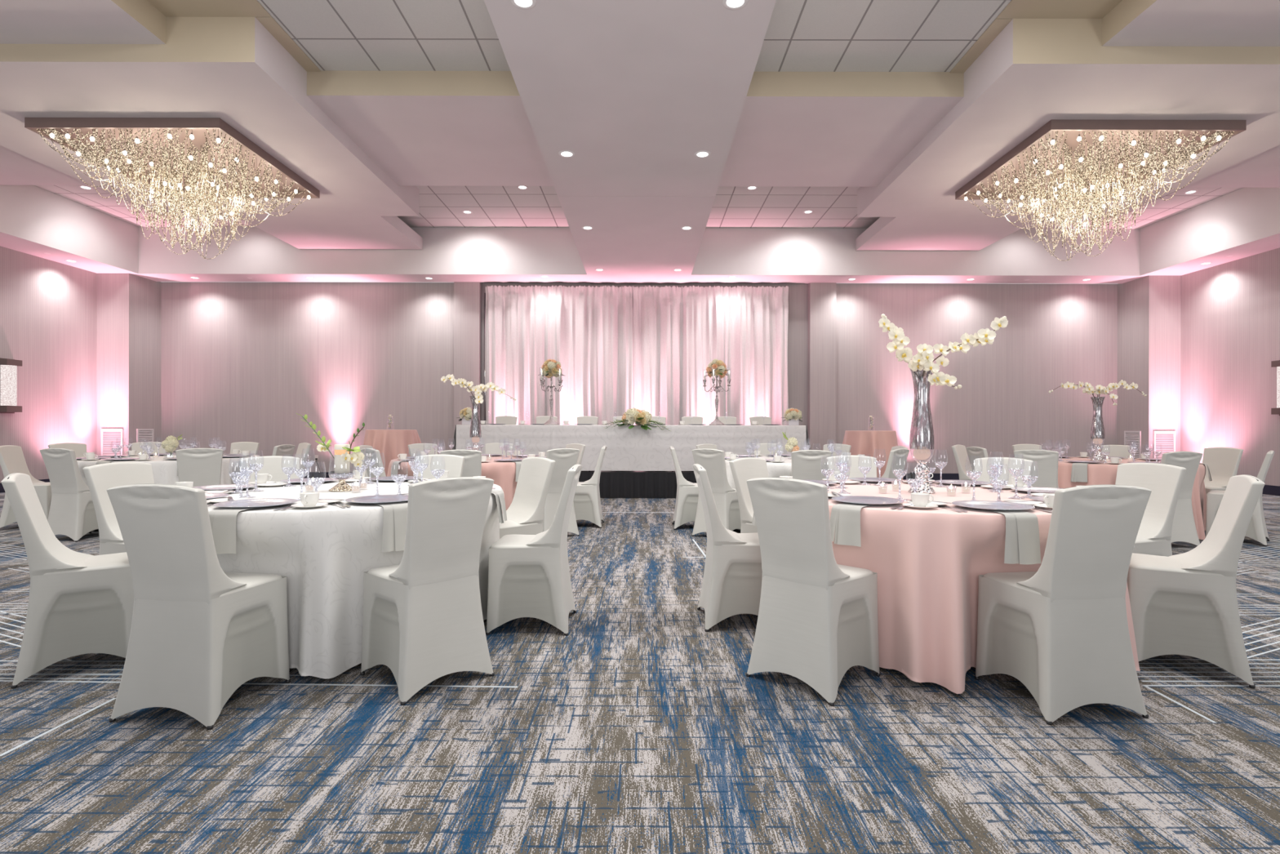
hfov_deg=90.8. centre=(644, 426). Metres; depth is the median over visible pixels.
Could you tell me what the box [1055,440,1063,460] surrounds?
wine glass
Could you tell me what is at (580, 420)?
banquet chair
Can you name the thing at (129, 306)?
wall column
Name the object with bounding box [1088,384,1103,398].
orchid spray
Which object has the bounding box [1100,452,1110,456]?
bowl
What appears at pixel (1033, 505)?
teaspoon
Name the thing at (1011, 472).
bowl
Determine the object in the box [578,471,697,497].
stage riser
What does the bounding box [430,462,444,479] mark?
water goblet
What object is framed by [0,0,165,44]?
ceiling beam
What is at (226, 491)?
bread plate
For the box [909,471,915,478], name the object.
can
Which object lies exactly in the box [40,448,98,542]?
banquet chair
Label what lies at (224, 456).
charger plate
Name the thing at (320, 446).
orchid
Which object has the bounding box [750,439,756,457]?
wine glass
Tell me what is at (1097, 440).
vase
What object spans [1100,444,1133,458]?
banquet chair
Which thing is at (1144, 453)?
bowl
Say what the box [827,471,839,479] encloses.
coffee cup
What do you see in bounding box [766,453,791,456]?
charger plate
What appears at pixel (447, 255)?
ceiling
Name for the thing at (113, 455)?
charger plate
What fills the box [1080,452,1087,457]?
coffee cup
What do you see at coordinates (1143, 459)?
charger plate
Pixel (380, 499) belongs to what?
charger plate
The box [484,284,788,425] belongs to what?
curtain
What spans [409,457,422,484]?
water goblet
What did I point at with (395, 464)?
napkin
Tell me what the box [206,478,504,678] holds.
tablecloth
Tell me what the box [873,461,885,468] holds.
bowl
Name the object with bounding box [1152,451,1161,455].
bowl
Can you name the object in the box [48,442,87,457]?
banquet chair
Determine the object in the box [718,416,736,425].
banquet chair
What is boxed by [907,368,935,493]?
vase
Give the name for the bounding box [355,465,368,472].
bowl
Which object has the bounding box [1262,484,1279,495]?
baseboard
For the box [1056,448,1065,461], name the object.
water goblet
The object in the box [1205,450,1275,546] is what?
banquet chair
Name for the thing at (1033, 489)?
charger plate
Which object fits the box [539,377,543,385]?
candle cup
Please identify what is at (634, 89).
ceiling beam
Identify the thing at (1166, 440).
grille
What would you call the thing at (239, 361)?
wall
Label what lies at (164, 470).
tablecloth
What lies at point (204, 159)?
chandelier
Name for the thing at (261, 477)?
coffee cup
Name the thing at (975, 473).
bowl
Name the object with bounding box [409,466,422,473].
bowl
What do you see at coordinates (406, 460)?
charger plate
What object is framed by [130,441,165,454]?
banquet chair
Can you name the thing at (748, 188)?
recessed light
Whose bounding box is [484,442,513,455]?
banquet chair
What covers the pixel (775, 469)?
tablecloth
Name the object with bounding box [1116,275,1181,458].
wall column
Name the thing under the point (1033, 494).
bread plate
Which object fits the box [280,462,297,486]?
water goblet
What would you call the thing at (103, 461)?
napkin
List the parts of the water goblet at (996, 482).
stem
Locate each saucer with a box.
[248,481,275,484]
[290,502,328,507]
[347,476,369,479]
[902,502,937,508]
[1034,503,1052,509]
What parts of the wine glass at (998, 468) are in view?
stem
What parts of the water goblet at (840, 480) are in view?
stem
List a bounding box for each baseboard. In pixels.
[0,479,49,492]
[303,471,959,480]
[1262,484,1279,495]
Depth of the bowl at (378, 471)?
3.28 m
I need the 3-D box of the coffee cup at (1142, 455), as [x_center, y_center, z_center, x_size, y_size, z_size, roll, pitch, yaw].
[5.828,0.344,7.362,0.080,0.062,0.091,0,0,1]
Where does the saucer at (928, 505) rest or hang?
on the tablecloth at (928, 563)
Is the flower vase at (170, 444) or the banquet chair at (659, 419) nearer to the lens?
the flower vase at (170, 444)
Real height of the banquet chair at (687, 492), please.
0.906 m
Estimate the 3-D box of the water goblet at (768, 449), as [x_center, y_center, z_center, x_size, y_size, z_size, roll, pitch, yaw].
[1.561,0.274,7.795,0.084,0.193,0.084,0,0,42]
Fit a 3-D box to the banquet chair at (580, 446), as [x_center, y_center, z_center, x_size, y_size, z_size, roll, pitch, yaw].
[-1.052,0.665,8.064,0.482,0.906,0.434,0,0,-42]
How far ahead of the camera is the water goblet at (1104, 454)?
6.63 m
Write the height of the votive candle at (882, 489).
0.064 m
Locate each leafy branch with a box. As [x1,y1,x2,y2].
[296,413,334,459]
[348,422,364,453]
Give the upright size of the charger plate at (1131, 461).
0.014 m
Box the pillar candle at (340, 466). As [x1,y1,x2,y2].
[334,444,350,473]
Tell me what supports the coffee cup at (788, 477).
on the saucer
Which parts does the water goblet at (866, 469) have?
stem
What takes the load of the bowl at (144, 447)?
on the wine glass at (144, 447)
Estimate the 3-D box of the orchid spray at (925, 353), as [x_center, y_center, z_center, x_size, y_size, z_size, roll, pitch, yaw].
[1.507,-0.357,3.475,0.131,0.193,0.196,0,0,0]
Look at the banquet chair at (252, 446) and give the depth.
8.69 m
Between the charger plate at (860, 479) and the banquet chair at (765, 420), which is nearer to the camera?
the charger plate at (860, 479)
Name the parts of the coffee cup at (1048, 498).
handle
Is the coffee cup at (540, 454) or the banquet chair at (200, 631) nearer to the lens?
the banquet chair at (200, 631)
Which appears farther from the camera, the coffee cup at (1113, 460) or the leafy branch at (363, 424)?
the coffee cup at (1113, 460)
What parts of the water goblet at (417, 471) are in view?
stem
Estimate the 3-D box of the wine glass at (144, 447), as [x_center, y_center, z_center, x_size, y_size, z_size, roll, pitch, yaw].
[-5.497,0.241,6.937,0.076,0.230,0.076,0,0,25]
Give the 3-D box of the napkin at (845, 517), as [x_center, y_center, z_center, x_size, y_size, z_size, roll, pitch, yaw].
[0.987,0.451,2.964,0.162,0.175,0.240,0,0,44]
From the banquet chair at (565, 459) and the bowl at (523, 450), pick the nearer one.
the banquet chair at (565, 459)
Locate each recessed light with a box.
[64,259,77,262]
[79,185,93,189]
[462,210,472,213]
[510,0,536,9]
[516,186,528,189]
[558,150,574,157]
[582,226,593,230]
[680,226,692,230]
[694,151,711,158]
[722,0,748,9]
[746,186,757,190]
[803,209,813,213]
[1183,190,1197,194]
[1199,262,1212,264]
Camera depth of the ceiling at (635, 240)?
9.88 m
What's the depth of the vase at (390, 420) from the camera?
10.45 m
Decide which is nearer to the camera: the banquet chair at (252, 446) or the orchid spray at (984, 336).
the orchid spray at (984, 336)
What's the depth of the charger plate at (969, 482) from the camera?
4.11 m
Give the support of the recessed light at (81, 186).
in the ceiling at (335, 35)
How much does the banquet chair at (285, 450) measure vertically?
0.906 m
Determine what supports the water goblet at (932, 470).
on the tablecloth at (928, 563)
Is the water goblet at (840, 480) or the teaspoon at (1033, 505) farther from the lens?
the water goblet at (840, 480)
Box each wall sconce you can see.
[0,357,22,413]
[1271,360,1279,415]
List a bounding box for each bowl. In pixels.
[110,448,119,453]
[116,444,124,448]
[139,445,147,449]
[145,448,154,453]
[178,444,186,448]
[228,471,244,480]
[231,476,250,486]
[239,467,255,476]
[248,463,263,471]
[281,466,296,475]
[293,469,309,478]
[302,461,314,468]
[306,477,325,487]
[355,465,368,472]
[364,459,376,466]
[369,466,384,475]
[408,460,420,467]
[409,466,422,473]
[415,463,428,471]
[430,469,444,477]
[519,448,526,452]
[776,450,783,454]
[820,469,834,476]
[834,449,841,453]
[834,474,849,483]
[835,462,847,469]
[837,466,851,474]
[857,466,871,474]
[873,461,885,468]
[892,469,907,479]
[906,478,924,488]
[928,466,935,474]
[934,462,947,469]
[965,471,982,480]
[986,470,1002,478]
[989,464,1003,472]
[989,479,1008,489]
[1008,468,1024,477]
[1020,475,1038,484]
[1057,450,1065,454]
[1090,448,1098,452]
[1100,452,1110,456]
[1129,448,1138,453]
[1142,452,1151,456]
[1145,448,1153,452]
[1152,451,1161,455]
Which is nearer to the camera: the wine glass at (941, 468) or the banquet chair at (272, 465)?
the wine glass at (941, 468)
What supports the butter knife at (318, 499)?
on the bread plate at (328, 501)
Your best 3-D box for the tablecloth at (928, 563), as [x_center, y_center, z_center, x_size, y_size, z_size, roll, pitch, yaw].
[1.601,0.738,3.538,1.969,0.734,1.865,0,0,0]
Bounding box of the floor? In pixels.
[0,492,1279,853]
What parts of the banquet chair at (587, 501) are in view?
seat, backrest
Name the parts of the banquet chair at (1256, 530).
seat, backrest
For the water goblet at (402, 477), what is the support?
on the tablecloth at (324, 553)
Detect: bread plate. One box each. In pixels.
[204,489,234,493]
[207,497,250,502]
[254,483,287,486]
[317,498,342,503]
[337,479,365,482]
[408,479,431,482]
[827,493,853,497]
[832,480,860,484]
[906,500,947,505]
[980,484,1013,488]
[1004,500,1044,505]
[1031,493,1044,496]
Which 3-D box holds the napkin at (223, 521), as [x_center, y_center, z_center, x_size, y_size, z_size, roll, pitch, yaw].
[-1.787,0.446,2.762,0.162,0.175,0.240,0,0,4]
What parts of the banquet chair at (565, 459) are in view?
backrest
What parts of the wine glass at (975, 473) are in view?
stem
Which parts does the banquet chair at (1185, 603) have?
seat, backrest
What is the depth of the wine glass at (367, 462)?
4.06 m
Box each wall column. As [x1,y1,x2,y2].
[96,273,161,455]
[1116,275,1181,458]
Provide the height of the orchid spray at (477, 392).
0.215 m
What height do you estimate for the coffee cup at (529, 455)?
0.062 m
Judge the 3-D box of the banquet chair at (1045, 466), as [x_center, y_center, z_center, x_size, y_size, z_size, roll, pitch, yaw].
[4.017,0.675,6.399,0.434,0.906,0.482,0,0,43]
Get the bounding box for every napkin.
[95,460,114,464]
[208,507,254,553]
[374,502,408,551]
[391,461,400,475]
[491,489,506,524]
[511,461,521,481]
[751,513,756,525]
[830,502,872,546]
[989,510,1040,564]
[1070,462,1088,482]
[1200,462,1212,480]
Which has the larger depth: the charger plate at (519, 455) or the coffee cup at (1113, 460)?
the charger plate at (519, 455)
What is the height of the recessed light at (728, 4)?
0.006 m
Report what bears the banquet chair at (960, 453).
on the floor
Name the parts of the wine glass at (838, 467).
stem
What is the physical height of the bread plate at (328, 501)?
0.012 m
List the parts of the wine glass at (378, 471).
stem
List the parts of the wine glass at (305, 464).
stem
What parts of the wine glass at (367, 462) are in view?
stem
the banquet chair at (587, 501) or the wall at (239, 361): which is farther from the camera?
the wall at (239, 361)
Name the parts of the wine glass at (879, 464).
stem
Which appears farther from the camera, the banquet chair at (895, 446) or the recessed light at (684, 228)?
the recessed light at (684, 228)
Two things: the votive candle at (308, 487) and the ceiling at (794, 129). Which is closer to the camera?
the votive candle at (308, 487)
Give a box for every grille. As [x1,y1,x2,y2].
[101,428,123,455]
[136,428,153,442]
[1124,431,1141,458]
[1153,431,1175,458]
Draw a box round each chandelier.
[24,117,319,259]
[955,120,1246,261]
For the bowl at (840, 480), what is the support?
on the water goblet at (840, 480)
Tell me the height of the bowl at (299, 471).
0.044 m
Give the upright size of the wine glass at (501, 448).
0.230 m
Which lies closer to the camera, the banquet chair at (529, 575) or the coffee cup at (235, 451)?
the banquet chair at (529, 575)
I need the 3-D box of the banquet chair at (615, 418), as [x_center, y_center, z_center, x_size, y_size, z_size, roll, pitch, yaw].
[-0.370,0.258,11.067,0.434,0.906,0.482,0,0,0]
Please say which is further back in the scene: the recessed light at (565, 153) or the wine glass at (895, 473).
the recessed light at (565, 153)
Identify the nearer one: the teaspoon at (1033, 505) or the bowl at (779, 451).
the teaspoon at (1033, 505)
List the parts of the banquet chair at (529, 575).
seat, backrest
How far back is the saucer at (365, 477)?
4.36 m
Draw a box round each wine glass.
[116,444,124,457]
[124,440,133,457]
[139,439,147,453]
[155,443,162,456]
[178,440,186,448]
[238,462,256,497]
[248,463,263,491]
[293,456,310,500]
[302,461,314,486]
[364,450,376,484]
[369,455,385,495]
[407,452,420,485]
[415,463,428,481]
[431,445,438,453]
[499,446,505,458]
[514,441,520,458]
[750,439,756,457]
[754,444,759,457]
[770,440,777,460]
[826,445,834,451]
[835,456,848,488]
[837,466,851,493]
[873,448,885,485]
[891,454,907,500]
[934,462,947,487]
[964,455,982,500]
[988,459,1004,492]
[1008,458,1024,498]
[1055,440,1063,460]
[1062,443,1071,458]
[1090,445,1099,461]
[1129,444,1138,461]
[1145,441,1153,462]
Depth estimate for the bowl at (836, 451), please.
7.03 m
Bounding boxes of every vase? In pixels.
[160,434,182,456]
[387,414,392,427]
[469,395,481,450]
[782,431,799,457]
[868,415,874,431]
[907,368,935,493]
[1089,396,1105,461]
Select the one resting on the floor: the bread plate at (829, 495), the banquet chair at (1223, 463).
the banquet chair at (1223, 463)
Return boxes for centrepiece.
[603,407,670,431]
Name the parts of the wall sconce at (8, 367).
glass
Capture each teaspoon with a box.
[897,503,914,509]
[1032,505,1052,511]
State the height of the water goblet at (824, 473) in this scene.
0.193 m
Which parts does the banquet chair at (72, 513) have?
backrest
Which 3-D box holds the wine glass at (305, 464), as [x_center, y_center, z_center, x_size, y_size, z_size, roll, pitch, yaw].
[-2.077,0.248,3.905,0.076,0.230,0.076,0,0,4]
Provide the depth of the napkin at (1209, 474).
6.42 m
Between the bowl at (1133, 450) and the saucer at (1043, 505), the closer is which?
the saucer at (1043, 505)
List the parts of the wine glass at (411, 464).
stem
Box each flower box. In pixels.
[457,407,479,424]
[781,408,802,425]
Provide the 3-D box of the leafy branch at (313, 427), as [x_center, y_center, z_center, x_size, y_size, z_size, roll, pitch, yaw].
[-1.839,0.064,3.552,0.212,0.282,0.030,0,0,-38]
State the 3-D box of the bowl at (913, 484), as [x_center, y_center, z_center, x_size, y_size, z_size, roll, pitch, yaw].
[1.333,0.280,3.104,0.082,0.045,0.082,0,0,-27]
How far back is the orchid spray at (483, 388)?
7.08 m
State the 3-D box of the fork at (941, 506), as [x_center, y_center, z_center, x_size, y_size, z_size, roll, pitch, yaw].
[1.370,0.364,2.833,0.023,0.007,0.193,0,0,-2]
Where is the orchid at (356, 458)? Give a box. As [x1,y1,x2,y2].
[340,446,364,466]
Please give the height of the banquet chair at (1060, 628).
0.906 m
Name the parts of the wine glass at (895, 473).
stem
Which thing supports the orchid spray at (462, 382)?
in the vase at (475, 438)
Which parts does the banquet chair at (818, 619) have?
backrest, seat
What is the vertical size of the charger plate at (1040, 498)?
0.014 m
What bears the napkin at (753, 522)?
hanging from the tablecloth at (928, 563)
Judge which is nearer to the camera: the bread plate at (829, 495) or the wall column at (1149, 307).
the bread plate at (829, 495)
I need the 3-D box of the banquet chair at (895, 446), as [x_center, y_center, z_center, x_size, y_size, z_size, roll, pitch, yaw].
[2.776,0.673,7.400,0.482,0.906,0.434,0,0,0]
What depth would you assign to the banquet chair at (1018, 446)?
8.39 m
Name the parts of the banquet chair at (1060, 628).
seat, backrest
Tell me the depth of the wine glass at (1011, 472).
3.28 m
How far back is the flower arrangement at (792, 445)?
7.25 m
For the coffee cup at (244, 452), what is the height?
0.062 m
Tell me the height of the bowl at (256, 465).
0.044 m
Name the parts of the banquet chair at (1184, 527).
backrest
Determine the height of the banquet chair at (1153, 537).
0.906 m
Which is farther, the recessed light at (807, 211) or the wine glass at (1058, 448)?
the recessed light at (807, 211)
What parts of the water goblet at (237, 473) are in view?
stem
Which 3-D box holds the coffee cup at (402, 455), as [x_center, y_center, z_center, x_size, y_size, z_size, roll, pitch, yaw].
[-2.642,0.326,6.922,0.080,0.062,0.091,0,0,4]
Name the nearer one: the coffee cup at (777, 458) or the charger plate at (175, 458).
the coffee cup at (777, 458)
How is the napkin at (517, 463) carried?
hanging from the tablecloth at (503, 473)
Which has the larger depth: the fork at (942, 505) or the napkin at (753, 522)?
the napkin at (753, 522)
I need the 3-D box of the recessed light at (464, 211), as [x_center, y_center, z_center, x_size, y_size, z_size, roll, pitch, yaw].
[-3.232,-3.928,11.550,0.180,0.006,0.180,0,0,0]
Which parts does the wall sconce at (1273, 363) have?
glass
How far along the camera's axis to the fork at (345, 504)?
2.92 m
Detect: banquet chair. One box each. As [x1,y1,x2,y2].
[0,444,51,527]
[0,472,133,688]
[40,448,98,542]
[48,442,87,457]
[83,462,154,555]
[106,483,290,729]
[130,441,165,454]
[175,448,223,486]
[230,441,259,454]
[239,455,299,484]
[241,444,295,484]
[295,442,311,478]
[357,444,373,476]
[360,448,386,478]
[360,476,494,705]
[408,443,437,456]
[414,453,464,478]
[440,448,481,476]
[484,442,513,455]
[485,463,582,635]
[495,415,517,424]
[499,457,555,538]
[536,415,557,423]
[542,448,579,535]
[565,443,585,481]
[573,445,606,528]
[577,416,598,425]
[613,416,633,425]
[650,416,666,425]
[669,445,698,529]
[681,416,702,425]
[691,448,741,536]
[692,463,762,631]
[695,443,716,448]
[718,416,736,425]
[728,457,768,533]
[746,477,880,706]
[749,416,771,425]
[755,443,783,455]
[791,449,831,479]
[822,443,851,455]
[826,454,876,479]
[880,445,907,477]
[883,448,909,479]
[951,444,973,479]
[965,446,988,472]
[973,457,1033,485]
[974,484,1151,724]
[1012,444,1042,452]
[1013,449,1058,488]
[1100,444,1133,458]
[1115,462,1186,556]
[1126,474,1265,688]
[1160,451,1202,545]
[1202,447,1243,494]
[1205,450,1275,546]
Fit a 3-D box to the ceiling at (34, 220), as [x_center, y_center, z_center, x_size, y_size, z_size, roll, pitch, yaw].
[-10.363,-3.534,5.625,0.790,1.024,13.650,0,0,0]
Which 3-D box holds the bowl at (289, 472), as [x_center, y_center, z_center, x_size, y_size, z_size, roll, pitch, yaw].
[-2.181,0.273,3.880,0.082,0.045,0.082,0,0,17]
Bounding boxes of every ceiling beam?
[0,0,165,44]
[484,0,776,196]
[1102,0,1279,46]
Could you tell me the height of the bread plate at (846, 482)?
0.012 m
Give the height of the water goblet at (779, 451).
0.193 m
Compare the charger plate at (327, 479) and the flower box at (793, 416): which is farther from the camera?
the flower box at (793, 416)
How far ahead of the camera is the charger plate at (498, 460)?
6.79 m
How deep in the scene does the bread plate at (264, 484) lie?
3.87 m
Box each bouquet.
[537,359,564,377]
[705,358,728,378]
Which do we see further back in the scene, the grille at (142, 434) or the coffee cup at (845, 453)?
the grille at (142, 434)
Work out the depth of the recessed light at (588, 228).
9.50 m
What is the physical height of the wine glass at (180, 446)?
0.230 m
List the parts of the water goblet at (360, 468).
stem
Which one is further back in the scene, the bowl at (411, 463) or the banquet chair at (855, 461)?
the banquet chair at (855, 461)
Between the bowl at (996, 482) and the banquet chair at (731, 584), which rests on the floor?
the banquet chair at (731, 584)
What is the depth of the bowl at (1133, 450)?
6.64 m
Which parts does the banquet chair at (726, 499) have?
backrest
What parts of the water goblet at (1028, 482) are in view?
stem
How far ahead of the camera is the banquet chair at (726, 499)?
6.34 m
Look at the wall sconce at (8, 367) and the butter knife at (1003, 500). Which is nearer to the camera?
the butter knife at (1003, 500)
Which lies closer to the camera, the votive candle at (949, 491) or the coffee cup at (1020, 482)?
the votive candle at (949, 491)
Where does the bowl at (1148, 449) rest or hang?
on the wine glass at (1148, 449)
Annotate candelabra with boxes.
[539,368,562,424]
[702,370,730,425]
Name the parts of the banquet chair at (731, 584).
backrest, seat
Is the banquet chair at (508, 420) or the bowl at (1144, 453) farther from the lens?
the banquet chair at (508, 420)
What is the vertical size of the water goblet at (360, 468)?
0.193 m
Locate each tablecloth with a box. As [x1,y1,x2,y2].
[76,453,259,485]
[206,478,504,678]
[363,429,421,476]
[386,455,524,514]
[451,424,810,471]
[724,455,791,488]
[825,479,1140,693]
[842,430,902,479]
[1057,457,1206,539]
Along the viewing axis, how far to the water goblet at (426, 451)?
7.04 m
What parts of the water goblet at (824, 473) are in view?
stem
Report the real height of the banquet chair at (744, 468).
0.906 m
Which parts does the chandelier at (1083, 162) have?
mounting plate, frame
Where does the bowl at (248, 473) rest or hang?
on the wine glass at (248, 473)
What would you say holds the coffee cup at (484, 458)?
on the saucer
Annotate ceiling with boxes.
[0,17,422,249]
[0,71,553,186]
[0,185,138,273]
[34,0,1241,228]
[130,226,1146,283]
[557,195,715,284]
[718,71,1279,187]
[855,18,1279,251]
[1139,187,1279,275]
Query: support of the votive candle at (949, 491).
on the tablecloth at (928, 563)
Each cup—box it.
[85,453,97,459]
[125,450,136,454]
[138,453,148,459]
[174,481,193,487]
[232,449,240,453]
[240,450,249,455]
[253,473,271,483]
[299,492,319,506]
[352,469,365,478]
[397,453,407,458]
[436,470,448,478]
[481,455,487,461]
[512,450,519,455]
[527,453,535,457]
[538,452,545,457]
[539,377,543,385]
[724,452,733,456]
[729,453,738,459]
[754,450,760,455]
[773,455,783,461]
[779,475,792,478]
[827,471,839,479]
[841,452,850,455]
[911,492,933,506]
[1010,476,1027,486]
[1043,493,1054,507]
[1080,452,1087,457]
[1110,457,1121,462]
[1140,453,1148,458]
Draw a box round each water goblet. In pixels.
[110,448,119,458]
[145,441,154,459]
[228,462,246,493]
[231,461,251,497]
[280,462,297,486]
[306,466,325,492]
[355,465,368,483]
[391,469,408,494]
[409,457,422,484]
[423,448,431,454]
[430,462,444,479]
[507,442,515,458]
[519,443,526,458]
[746,444,754,456]
[767,448,773,457]
[776,450,783,461]
[820,461,835,488]
[833,460,849,493]
[834,447,842,455]
[857,466,871,484]
[906,465,924,492]
[928,465,936,485]
[986,457,1002,490]
[989,465,1008,501]
[1020,461,1038,497]
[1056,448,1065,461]
[1086,448,1093,458]
[1100,452,1110,462]
[1141,450,1151,462]
[1152,444,1162,462]
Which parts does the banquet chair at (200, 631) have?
backrest, seat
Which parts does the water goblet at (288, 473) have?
stem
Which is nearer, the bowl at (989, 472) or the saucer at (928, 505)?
the saucer at (928, 505)
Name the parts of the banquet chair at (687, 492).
backrest, seat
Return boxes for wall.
[0,245,97,483]
[160,281,1117,473]
[1180,247,1279,485]
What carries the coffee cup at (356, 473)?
on the saucer at (365, 477)
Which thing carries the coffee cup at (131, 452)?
on the saucer
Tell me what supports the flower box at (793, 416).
on the tablecloth at (637, 448)
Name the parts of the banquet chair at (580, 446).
backrest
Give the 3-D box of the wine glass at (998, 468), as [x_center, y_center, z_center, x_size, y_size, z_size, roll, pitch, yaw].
[2.024,0.256,3.630,0.076,0.230,0.076,0,0,-32]
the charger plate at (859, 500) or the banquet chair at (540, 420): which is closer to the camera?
the charger plate at (859, 500)
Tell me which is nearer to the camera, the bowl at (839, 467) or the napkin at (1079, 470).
the bowl at (839, 467)
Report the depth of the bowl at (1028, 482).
3.32 m
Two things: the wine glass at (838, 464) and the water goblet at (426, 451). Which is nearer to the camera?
the wine glass at (838, 464)
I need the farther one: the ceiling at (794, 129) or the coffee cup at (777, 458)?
the ceiling at (794, 129)
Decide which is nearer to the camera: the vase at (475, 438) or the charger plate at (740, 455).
the vase at (475, 438)
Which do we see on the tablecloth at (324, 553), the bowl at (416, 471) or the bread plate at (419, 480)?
the bread plate at (419, 480)
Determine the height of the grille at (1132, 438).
0.620 m
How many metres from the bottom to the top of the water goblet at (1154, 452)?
0.193 m
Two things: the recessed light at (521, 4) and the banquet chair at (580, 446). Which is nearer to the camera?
the recessed light at (521, 4)
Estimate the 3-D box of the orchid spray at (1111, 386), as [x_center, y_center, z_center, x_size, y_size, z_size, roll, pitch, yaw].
[5.317,-0.397,6.989,0.491,0.254,0.142,0,0,11]
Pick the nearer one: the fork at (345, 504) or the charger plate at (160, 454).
the fork at (345, 504)
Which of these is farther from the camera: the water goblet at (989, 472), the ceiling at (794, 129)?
the ceiling at (794, 129)
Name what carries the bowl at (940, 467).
on the wine glass at (941, 468)
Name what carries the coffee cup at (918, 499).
on the saucer at (928, 505)
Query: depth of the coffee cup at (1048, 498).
2.84 m
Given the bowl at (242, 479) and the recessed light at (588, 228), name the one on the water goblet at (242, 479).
the bowl at (242, 479)
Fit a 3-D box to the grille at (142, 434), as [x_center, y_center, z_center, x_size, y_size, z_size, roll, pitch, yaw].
[-10.125,0.349,12.820,0.020,0.620,0.420,0,0,0]
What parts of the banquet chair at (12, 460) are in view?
backrest, seat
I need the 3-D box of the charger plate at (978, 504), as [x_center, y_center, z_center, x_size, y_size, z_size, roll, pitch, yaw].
[1.581,0.360,2.870,0.332,0.014,0.332,0,0,-1]
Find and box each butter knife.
[257,482,287,484]
[318,498,345,500]
[906,498,953,503]
[1003,500,1044,502]
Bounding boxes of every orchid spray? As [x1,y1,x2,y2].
[440,373,474,397]
[471,385,483,404]
[477,382,515,400]
[878,313,918,377]
[907,342,933,371]
[921,315,1008,375]
[922,360,961,389]
[1048,381,1094,396]
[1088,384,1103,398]
[1097,379,1146,402]
[1097,386,1118,405]
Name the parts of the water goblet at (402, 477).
stem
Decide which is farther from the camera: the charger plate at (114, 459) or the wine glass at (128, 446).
the wine glass at (128, 446)
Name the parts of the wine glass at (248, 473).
stem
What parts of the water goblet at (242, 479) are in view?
stem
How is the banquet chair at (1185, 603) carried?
on the floor
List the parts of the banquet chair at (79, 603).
backrest, seat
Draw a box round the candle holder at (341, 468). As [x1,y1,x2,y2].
[328,444,355,491]
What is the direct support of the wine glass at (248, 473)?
on the tablecloth at (324, 553)
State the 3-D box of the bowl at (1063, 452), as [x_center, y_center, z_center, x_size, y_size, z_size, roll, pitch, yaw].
[4.593,0.287,6.954,0.082,0.045,0.082,0,0,-11]
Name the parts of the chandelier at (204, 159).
frame, mounting plate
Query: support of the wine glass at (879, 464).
on the tablecloth at (928, 563)
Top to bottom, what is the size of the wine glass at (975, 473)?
0.230 m
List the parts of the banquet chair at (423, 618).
seat, backrest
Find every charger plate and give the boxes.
[76,457,111,459]
[94,454,126,457]
[100,457,139,460]
[148,453,175,455]
[162,457,176,459]
[192,484,254,490]
[205,493,229,499]
[213,497,297,507]
[222,455,246,457]
[223,453,253,455]
[280,477,337,483]
[345,494,408,503]
[371,475,421,481]
[400,458,414,461]
[481,453,502,456]
[493,458,522,461]
[514,454,538,457]
[736,454,755,457]
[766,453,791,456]
[802,479,836,484]
[831,495,903,505]
[848,477,899,482]
[934,480,991,485]
[951,500,1035,511]
[1010,486,1062,493]
[1028,495,1043,501]
[1065,460,1102,462]
[1102,456,1126,458]
[1128,461,1160,463]
[1142,458,1161,460]
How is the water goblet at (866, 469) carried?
on the tablecloth at (928, 563)
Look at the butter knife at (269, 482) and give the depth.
3.88 m
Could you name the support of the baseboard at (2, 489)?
attached to the wall at (48, 308)
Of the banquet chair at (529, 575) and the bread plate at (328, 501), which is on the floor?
the banquet chair at (529, 575)
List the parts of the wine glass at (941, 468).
stem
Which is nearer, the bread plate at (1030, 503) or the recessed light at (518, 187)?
the bread plate at (1030, 503)
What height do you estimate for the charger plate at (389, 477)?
0.014 m
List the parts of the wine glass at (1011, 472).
stem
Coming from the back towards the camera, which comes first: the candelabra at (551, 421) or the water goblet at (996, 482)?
the candelabra at (551, 421)
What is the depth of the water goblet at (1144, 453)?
6.59 m
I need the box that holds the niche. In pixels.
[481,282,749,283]
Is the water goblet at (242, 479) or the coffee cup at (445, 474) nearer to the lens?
the water goblet at (242, 479)
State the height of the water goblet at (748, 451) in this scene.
0.193 m
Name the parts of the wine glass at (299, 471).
stem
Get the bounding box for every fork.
[328,502,346,507]
[336,502,351,506]
[937,505,962,511]
[942,505,967,511]
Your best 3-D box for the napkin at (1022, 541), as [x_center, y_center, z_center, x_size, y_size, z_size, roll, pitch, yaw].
[1.577,0.468,2.733,0.158,0.204,0.235,0,0,-1]
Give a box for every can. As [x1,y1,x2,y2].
[328,471,339,479]
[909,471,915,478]
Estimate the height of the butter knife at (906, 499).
0.004 m
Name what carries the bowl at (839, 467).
on the wine glass at (838, 467)
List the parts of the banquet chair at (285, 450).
backrest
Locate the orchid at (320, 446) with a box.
[315,439,331,451]
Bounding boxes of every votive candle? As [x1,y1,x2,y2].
[304,481,314,490]
[351,481,360,491]
[358,479,368,488]
[878,481,887,492]
[891,480,898,489]
[946,484,956,494]
[960,481,970,492]
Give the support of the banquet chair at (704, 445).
on the floor

